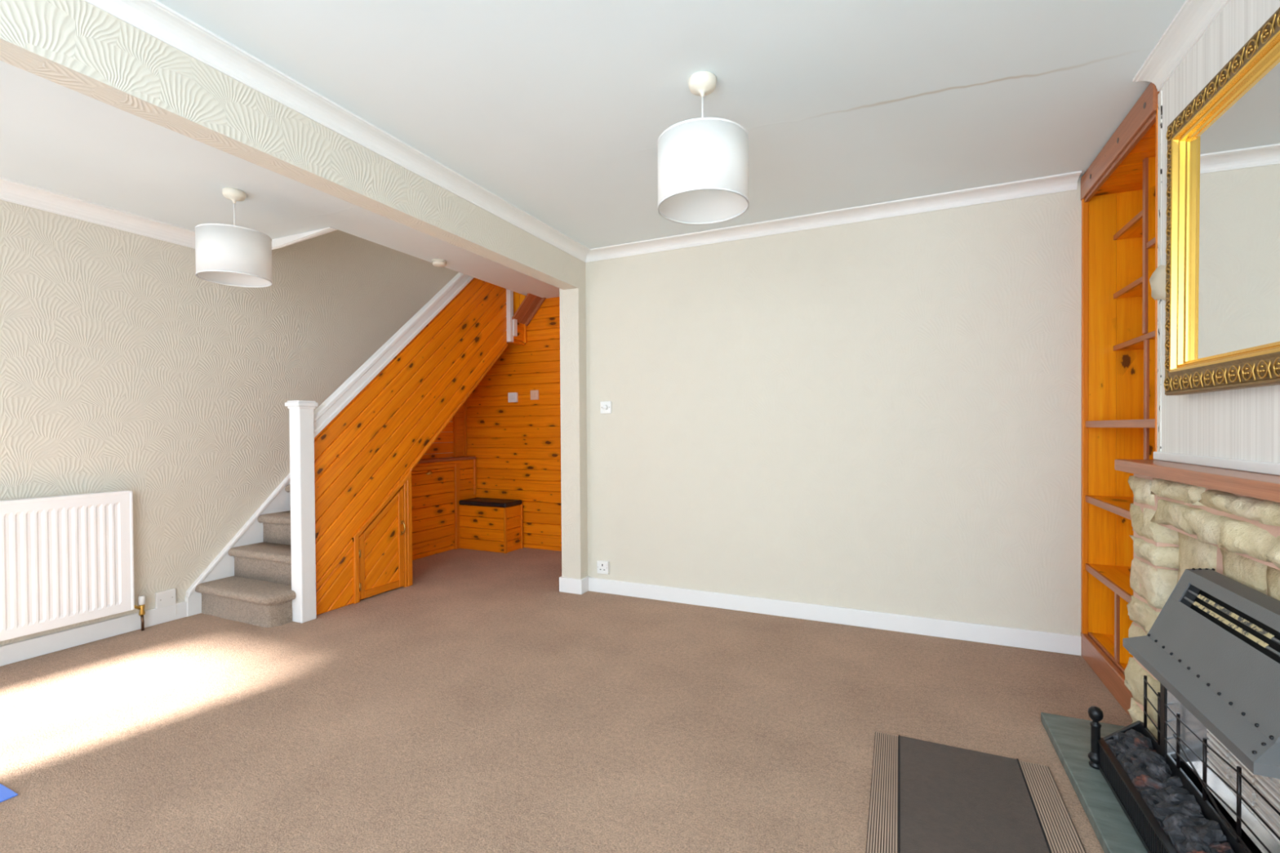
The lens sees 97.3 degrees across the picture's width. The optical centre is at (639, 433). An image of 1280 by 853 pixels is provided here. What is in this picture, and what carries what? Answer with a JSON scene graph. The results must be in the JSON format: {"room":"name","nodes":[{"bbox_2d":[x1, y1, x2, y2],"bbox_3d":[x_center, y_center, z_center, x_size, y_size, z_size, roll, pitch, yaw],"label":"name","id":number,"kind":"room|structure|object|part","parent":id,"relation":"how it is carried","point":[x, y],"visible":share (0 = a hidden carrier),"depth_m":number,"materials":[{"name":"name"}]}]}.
{"room":"living room","nodes":[
{"label":"living room","id":0,"kind":"room"},
{"bbox_2d":[0,200,465,645],"bbox_3d":[-3.050,-1.155,3.233,0.120,4.600,5.950,0,1,25],"label":"wall","id":1,"kind":"structure","parent":0,"point":[122,367],"depth_m":3.44,"materials":[{"name":"beige paint"}]},
{"bbox_2d":[0,489,145,641],"bbox_3d":[-3.204,0.742,2.612,0.072,0.822,1.493,0,1,25],"label":"radiator","id":2,"kind":"object","parent":1,"relation":"attached to","point":[65,560],"visible":1,"depth_m":2.95,"materials":[{"name":"metal"}]},
{"bbox_2d":[0,600,186,666],"bbox_3d":[-3.500,1.111,2.077,0.020,0.098,3.220,0,1,25],"label":"baseboard","id":3,"kind":"structure","parent":1,"relation":"attached to","point":[14,652],"depth_m":3.08,"materials":[{"name":"white paint"}]},
{"bbox_2d":[0,177,195,248],"bbox_3d":[-3.406,-1.200,2.213,0.085,0.085,3.600,0,1,25],"label":"crown molding","id":4,"kind":"structure","parent":1,"relation":"attached to","point":[11,191],"depth_m":3.10,"materials":[{"name":"white paint"}]},
{"bbox_2d":[155,588,176,614],"bbox_3d":[-2.879,1.031,3.422,0.024,0.162,0.102,0,1,25],"label":"plate","id":5,"kind":"object","parent":1,"relation":"attached to","point":[166,597],"visible":1,"depth_m":3.42,"materials":[{"name":"white plastic"}]},
{"bbox_2d":[271,226,337,249],"bbox_3d":[-2.291,-1.235,3.651,0.910,0.058,0.055,0,1,25],"label":"trim","id":6,"kind":"structure","parent":1,"relation":"attached to","point":[283,242],"depth_m":3.57,"materials":[{"name":"white paint"}]},
{"bbox_2d":[0,0,587,579],"bbox_3d":[-1.434,-0.053,1.925,0.155,2.400,4.700,0,1,25],"label":"ceiling beam","id":7,"kind":"structure","parent":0,"point":[77,46],"depth_m":2.06,"materials":[{"name":"beige paint"}]},
{"bbox_2d":[83,0,590,262],"bbox_3d":[-1.333,-1.223,1.864,0.085,0.060,4.700,0,1,25],"label":"crown molding","id":8,"kind":"structure","parent":7,"relation":"attached to","point":[153,18],"depth_m":2.08,"materials":[{"name":"white paint"}]},
{"bbox_2d":[559,575,589,594],"bbox_3d":[-0.447,1.068,4.064,0.186,0.105,0.216,0,1,25],"label":"baseboard","id":9,"kind":"structure","parent":7,"relation":"attached to","point":[571,585],"depth_m":3.97,"materials":[{"name":"white paint"}]},
{"bbox_2d":[466,306,561,546],"bbox_3d":[-0.917,-0.091,5.474,1.875,2.400,0.120,0,1,25],"label":"wall","id":10,"kind":"structure","parent":0,"point":[553,306],"depth_m":5.54,"materials":[{"name":"orange wood"}]},
{"bbox_2d":[420,297,561,551],"bbox_3d":[-1.234,-0.082,4.788,1.875,2.400,1.388,0,1,25],"label":"panelling","id":11,"kind":"object","parent":10,"relation":"attached to","point":[525,437],"visible":0.24,"depth_m":5.48,"materials":[{"name":"orange wood"}]},
{"bbox_3d":[-1.826,-0.327,5.708,0.030,1.120,0.170,0,1,25],"label":"corner trim","id":12,"kind":"part","parent":11,"relation":"part of","materials":[{"name":"brown wood"}]},
{"bbox_2d":[507,392,517,402],"bbox_3d":[-1.245,-0.356,5.516,0.100,0.095,0.036,0,1,25],"label":"wall switch","id":13,"kind":"object","parent":11,"relation":"attached to","point":[512,397],"visible":1,"depth_m":5.50,"materials":[{"name":"white plastic"}]},
{"bbox_2d":[530,390,538,399],"bbox_3d":[-1.014,-0.374,5.417,0.092,0.092,0.022,0,1,25],"label":"wall switch","id":14,"kind":"object","parent":11,"relation":"attached to","point":[534,393],"visible":1,"depth_m":5.41,"materials":[{"name":"plastic"}]},
{"bbox_2d":[0,547,1132,852],"bbox_3d":[-0.591,1.200,2.131,5.460,0.120,5.950,0,1,25],"label":"floor","id":15,"kind":"structure","parent":0,"point":[477,704],"depth_m":2.22,"materials":[{"name":"brown carpet"}]},
{"bbox_2d":[0,783,17,802],"bbox_3d":[-2.211,1.152,1.666,0.306,0.004,0.430,0,1,25],"label":"sheet","id":16,"kind":"object","parent":15,"relation":"on","point":[6,793],"visible":1,"depth_m":1.80,"materials":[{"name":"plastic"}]},
{"bbox_2d":[185,272,546,627],"bbox_3d":[-1.844,-0.524,4.426,1.071,3.300,2.510,0,1,25],"label":"staircase","id":17,"kind":"structure","parent":15,"relation":"on","point":[336,532],"depth_m":3.87,"materials":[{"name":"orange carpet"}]},
{"bbox_3d":[-2.055,0.484,3.436,0.096,1.305,0.096,0,1,25],"label":"newel post","id":18,"kind":"part","parent":17,"relation":"part of","materials":[{"name":"white paint"}]},
{"bbox_3d":[-1.828,0.756,3.973,0.034,0.724,0.382,0,1,25],"label":"door frame","id":19,"kind":"part","parent":17,"relation":"part of","materials":[{"name":"brown wood"}]},
{"bbox_3d":[-1.816,0.703,3.982,0.048,0.854,0.492,0,1,25],"label":"door architrave","id":20,"kind":"part","parent":17,"relation":"part of","materials":[{"name":"brown wood"}]},
{"bbox_3d":[-1.835,0.756,3.977,0.026,0.724,0.382,0,1,25],"label":"cupboard door","id":21,"kind":"part","parent":17,"relation":"part of","materials":[{"name":"orange wood"}]},
{"bbox_3d":[-1.672,-0.886,4.323,0.068,1.868,2.024,0,1,25],"label":"handrail","id":22,"kind":"part","parent":17,"relation":"part of","materials":[{"name":"white paint"}]},
{"bbox_3d":[-1.726,0.685,4.112,0.039,0.105,0.020,0,1,25],"label":"door handle","id":23,"kind":"part","parent":17,"relation":"part of","materials":[{"name":"gold metal"}]},
{"bbox_3d":[-1.660,-0.316,4.365,0.045,2.881,1.950,0,1,25],"label":"panel","id":24,"kind":"part","parent":17,"relation":"part of","materials":[{"name":"orange wood"}]},
{"bbox_3d":[-1.484,-0.277,4.720,0.042,1.115,1.160,0,1,25],"label":"edge moulding","id":25,"kind":"part","parent":17,"relation":"part of","materials":[{"name":"brown wood"}]},
{"bbox_2d":[411,456,476,559],"bbox_3d":[-1.996,0.679,5.152,0.173,0.882,1.335,0,1,25],"label":"base cabinet","id":26,"kind":"object","parent":15,"relation":"on","point":[435,505],"visible":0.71,"depth_m":5.27,"materials":[{"name":"orange wood"}]},
{"bbox_3d":[-2.007,0.676,4.995,0.014,0.690,1.000,0,1,25],"label":"flap door","id":27,"kind":"part","parent":26,"relation":"part of","materials":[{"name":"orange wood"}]},
{"bbox_3d":[-1.988,0.706,5.022,0.026,0.830,1.065,0,1,25],"label":"cupboard frame","id":28,"kind":"part","parent":26,"relation":"part of","materials":[{"name":"brown wood"}]},
{"bbox_2d":[458,497,523,553],"bbox_3d":[-1.448,0.877,5.473,0.569,0.472,0.266,0,1,25],"label":"seat","id":29,"kind":"object","parent":15,"relation":"on","point":[508,509],"visible":1,"depth_m":5.37,"materials":[{"name":"orange wood"}]},
{"bbox_3d":[-1.255,0.901,5.256,0.023,0.425,0.023,0,1,25],"label":"corner trim","id":30,"kind":"part","parent":29,"relation":"part of","materials":[{"name":"brown wood"}]},
{"bbox_3d":[-1.145,0.898,5.468,0.014,0.425,0.022,0,1,25],"label":"corner trim","id":31,"kind":"part","parent":29,"relation":"part of","materials":[{"name":"brown wood"}]},
{"bbox_2d":[866,731,1086,852],"bbox_3d":[0.844,1.132,1.385,0.540,0.010,1.395,0,1,25],"label":"floor mat","id":32,"kind":"object","parent":15,"relation":"on","point":[926,797],"visible":1,"depth_m":1.71,"materials":[{"name":"grey fabric"}]},
{"bbox_2d":[1040,712,1147,852],"bbox_3d":[1.378,1.115,1.445,0.290,0.035,1.552,0,1,25],"label":"hearth slab","id":33,"kind":"object","parent":15,"relation":"on","point":[1070,737],"visible":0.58,"depth_m":1.77,"materials":[{"name":"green stone"}]},
{"bbox_2d":[1087,568,1279,852],"bbox_3d":[1.403,0.740,1.410,0.242,0.717,1.090,0,1,25],"label":"fireplace","id":34,"kind":"object","parent":33,"relation":"on","point":[1209,782],"visible":1,"depth_m":1.42,"materials":[{"name":"grey paint"}]},
{"bbox_3d":[1.496,0.994,1.851,0.041,0.198,0.041,0,1,25],"label":"finial post","id":35,"kind":"part","parent":34,"relation":"part of","materials":[{"name":"black metal"}]},
{"bbox_2d":[1102,720,1248,852],"bbox_3d":[1.359,1.008,1.386,0.106,0.163,0.998,0,1,25],"label":"tray","id":36,"kind":"object","parent":34,"relation":"on","point":[1166,811],"depth_m":1.52,"materials":[{"name":"black metal"}]},
{"bbox_3d":[1.570,0.862,1.625,0.100,0.463,0.035,0,1,25],"label":"post","id":37,"kind":"part","parent":34,"relation":"part of","materials":[{"name":"black metal"}]},
{"bbox_2d":[1190,590,1279,663],"bbox_3d":[1.447,0.460,1.333,0.032,0.076,0.550,0,1,25],"label":"grille","id":38,"kind":"object","parent":34,"relation":"attached to","point":[1260,627],"depth_m":1.35,"materials":[{"name":"grey metal"}]},
{"bbox_2d":[1080,82,1159,717],"bbox_3d":[2.191,-0.076,2.348,0.372,2.392,0.892,0,1,25],"label":"bookcase","id":39,"kind":"object","parent":15,"relation":"on","point":[1119,188],"visible":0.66,"depth_m":2.74,"materials":[{"name":"orange wood"}]},
{"bbox_3d":[2.211,1.003,2.353,0.317,0.020,0.857,0,1,25],"label":"shelf","id":40,"kind":"part","parent":39,"relation":"part of","materials":[{"name":"orange wood"}]},
{"bbox_3d":[2.203,0.666,2.352,0.329,0.030,0.857,0,1,25],"label":"shelf","id":41,"kind":"part","parent":39,"relation":"part of","materials":[{"name":"orange wood"}]},
{"bbox_3d":[2.201,0.327,2.348,0.329,0.030,0.857,0,1,25],"label":"shelf","id":42,"kind":"part","parent":39,"relation":"part of","materials":[{"name":"orange wood"}]},
{"bbox_3d":[2.382,-0.071,2.741,0.355,2.370,0.018,0,1,25],"label":"panel","id":43,"kind":"part","parent":39,"relation":"part of","materials":[{"name":"orange wood"}]},
{"bbox_3d":[2.344,-0.669,2.532,0.219,0.022,0.380,0,1,25],"label":"shelf","id":44,"kind":"part","parent":39,"relation":"part of","materials":[{"name":"orange wood"}]},
{"bbox_3d":[2.342,-0.954,2.530,0.219,0.022,0.380,0,1,25],"label":"shelf","id":45,"kind":"part","parent":39,"relation":"part of","materials":[{"name":"orange wood"}]},
{"bbox_3d":[2.246,-0.413,2.318,0.219,0.022,0.857,0,1,25],"label":"shelf","id":46,"kind":"part","parent":39,"relation":"part of","materials":[{"name":"orange wood"}]},
{"bbox_2d":[0,0,1186,298],"bbox_3d":[-0.607,-1.320,2.107,5.460,0.120,5.950,0,1,25],"label":"ceiling","id":47,"kind":"structure","parent":0,"point":[559,110],"depth_m":2.15,"materials":[{"name":"paint"}]},
{"bbox_2d":[195,187,272,287],"bbox_3d":[-2.104,-1.029,2.926,0.324,0.458,0.324,0,1,25],"label":"pendant lamp","id":48,"kind":"object","parent":47,"relation":"hanging from","point":[228,255],"visible":1,"depth_m":2.82,"materials":[{"name":"white fabric"}]},
{"bbox_3d":[-2.103,-0.917,2.927,0.322,0.234,0.322,0,1,25],"label":"lamp shade","id":49,"kind":"part","parent":48,"relation":"part of","materials":[{"name":"white fabric"}]},
{"bbox_3d":[-2.104,-1.113,2.925,0.007,0.170,0.007,0,1,2],"label":"cord","id":50,"kind":"part","parent":48,"relation":"part of","materials":[{"name":"white plastic"}]},
{"bbox_2d":[431,258,446,267],"bbox_3d":[-1.480,-1.256,4.155,0.104,0.036,0.104,0,1,25],"label":"smoke detector","id":51,"kind":"object","parent":47,"relation":"attached to","point":[440,264],"visible":1,"depth_m":4.12,"materials":[{"name":"beige plastic"}]},
{"bbox_3d":[-1.480,-1.268,4.155,0.104,0.012,0.104,0,1,25],"label":"plate","id":52,"kind":"part","parent":51,"relation":"part of","materials":[{"name":"beige plastic"}]},
{"bbox_2d":[657,71,749,224],"bbox_3d":[0.224,-1.035,2.012,0.324,0.458,0.324,0,1,25],"label":"pendant lamp","id":53,"kind":"object","parent":47,"relation":"hanging from","point":[703,162],"visible":1,"depth_m":1.90,"materials":[{"name":"white fabric"}]},
{"bbox_3d":[0.224,-1.119,2.011,0.007,0.170,0.007,0,1,2],"label":"cord","id":54,"kind":"part","parent":53,"relation":"part of","materials":[{"name":"white plastic"}]},
{"bbox_3d":[0.225,-0.923,2.013,0.322,0.234,0.322,0,1,25],"label":"lamp shade","id":55,"kind":"part","parent":53,"relation":"part of","materials":[{"name":"white fabric"}]},
{"bbox_2d":[585,177,1081,635],"bbox_3d":[1.304,-0.090,3.885,3.480,2.400,1.150,0,1,25],"label":"wall","id":56,"kind":"structure","parent":0,"point":[884,415],"depth_m":3.27,"materials":[{"name":"beige paint"}]},
{"bbox_2d":[596,560,609,574],"bbox_3d":[-0.260,0.938,3.966,0.088,0.089,0.034,0,1,25],"label":"wall socket","id":57,"kind":"object","parent":56,"relation":"attached to","point":[602,566],"visible":1,"depth_m":3.96,"materials":[{"name":"white plastic"}]},
{"bbox_2d":[600,401,611,413],"bbox_3d":[-0.242,-0.185,3.946,0.086,0.086,0.030,0,1,25],"label":"light switch","id":58,"kind":"object","parent":56,"relation":"attached to","point":[606,406],"visible":1,"depth_m":3.94,"materials":[{"name":"white plastic"}]},
{"bbox_3d":[-0.245,-0.185,3.941,0.036,0.036,0.018,0,1,25],"label":"dimmer knob","id":59,"kind":"part","parent":58,"relation":"part of","materials":[{"name":"white plastic"}]},
{"bbox_2d":[586,170,1081,262],"bbox_3d":[0.884,-1.252,3.384,2.840,0.060,0.085,0,1,25],"label":"crown molding","id":60,"kind":"structure","parent":56,"relation":"attached to","point":[1064,182],"depth_m":3.23,"materials":[{"name":"white paint"}]},
{"bbox_2d":[588,577,1080,655],"bbox_3d":[0.924,1.069,3.432,2.865,0.097,0.018,0,1,25],"label":"baseboard","id":61,"kind":"structure","parent":56,"relation":"attached to","point":[1069,644],"depth_m":3.27,"materials":[{"name":"white paint"}]},
{"bbox_2d":[1160,0,1279,463],"bbox_3d":[1.679,-0.066,1.208,0.360,2.400,1.600,0,1,25],"label":"wall","id":62,"kind":"structure","parent":0,"point":[1242,424],"depth_m":1.64,"materials":[{"name":"white paint"}]},
{"bbox_2d":[1149,265,1165,301],"bbox_3d":[1.809,-0.522,1.952,0.023,0.144,0.172,0,1,25],"label":"wall lamp","id":63,"kind":"object","parent":62,"relation":"attached to","point":[1157,279],"visible":0.42,"depth_m":1.99,"materials":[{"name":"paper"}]},
{"bbox_2d":[1156,90,1162,452],"bbox_3d":[1.840,-0.557,1.996,0.004,1.296,0.026,0,1,25],"label":"trim","id":64,"kind":"structure","parent":62,"relation":"attached to","point":[1160,95],"depth_m":1.99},
{"bbox_2d":[1133,0,1230,91],"bbox_3d":[1.474,-1.236,1.288,0.075,0.060,1.600,0,1,25],"label":"crown molding","id":65,"kind":"structure","parent":62,"relation":"attached to","point":[1194,18],"depth_m":1.78,"materials":[{"name":"white paint"}]},
{"bbox_2d":[1114,451,1279,739],"bbox_3d":[1.463,0.604,1.317,0.124,1.062,1.609,0,1,25],"label":"surround","id":66,"kind":"object","parent":62,"relation":"attached to","point":[1188,511],"visible":0.55,"depth_m":1.65,"materials":[{"name":"stone"}]},
{"bbox_2d":[1164,7,1279,395],"bbox_3d":[1.531,-0.555,1.399,0.061,0.874,0.937,0,1,23],"label":"wall mirror","id":67,"kind":"object","parent":62,"relation":"attached to","point":[1222,308],"visible":1,"depth_m":1.52,"materials":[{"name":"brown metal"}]},
{"bbox_2d":[1187,57,1279,360],"bbox_3d":[1.546,-0.555,1.393,0.014,0.693,0.755,0,1,24],"label":"mirror glass","id":68,"kind":"object","parent":67,"relation":"attached to","point":[1233,155],"depth_m":1.49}
]}

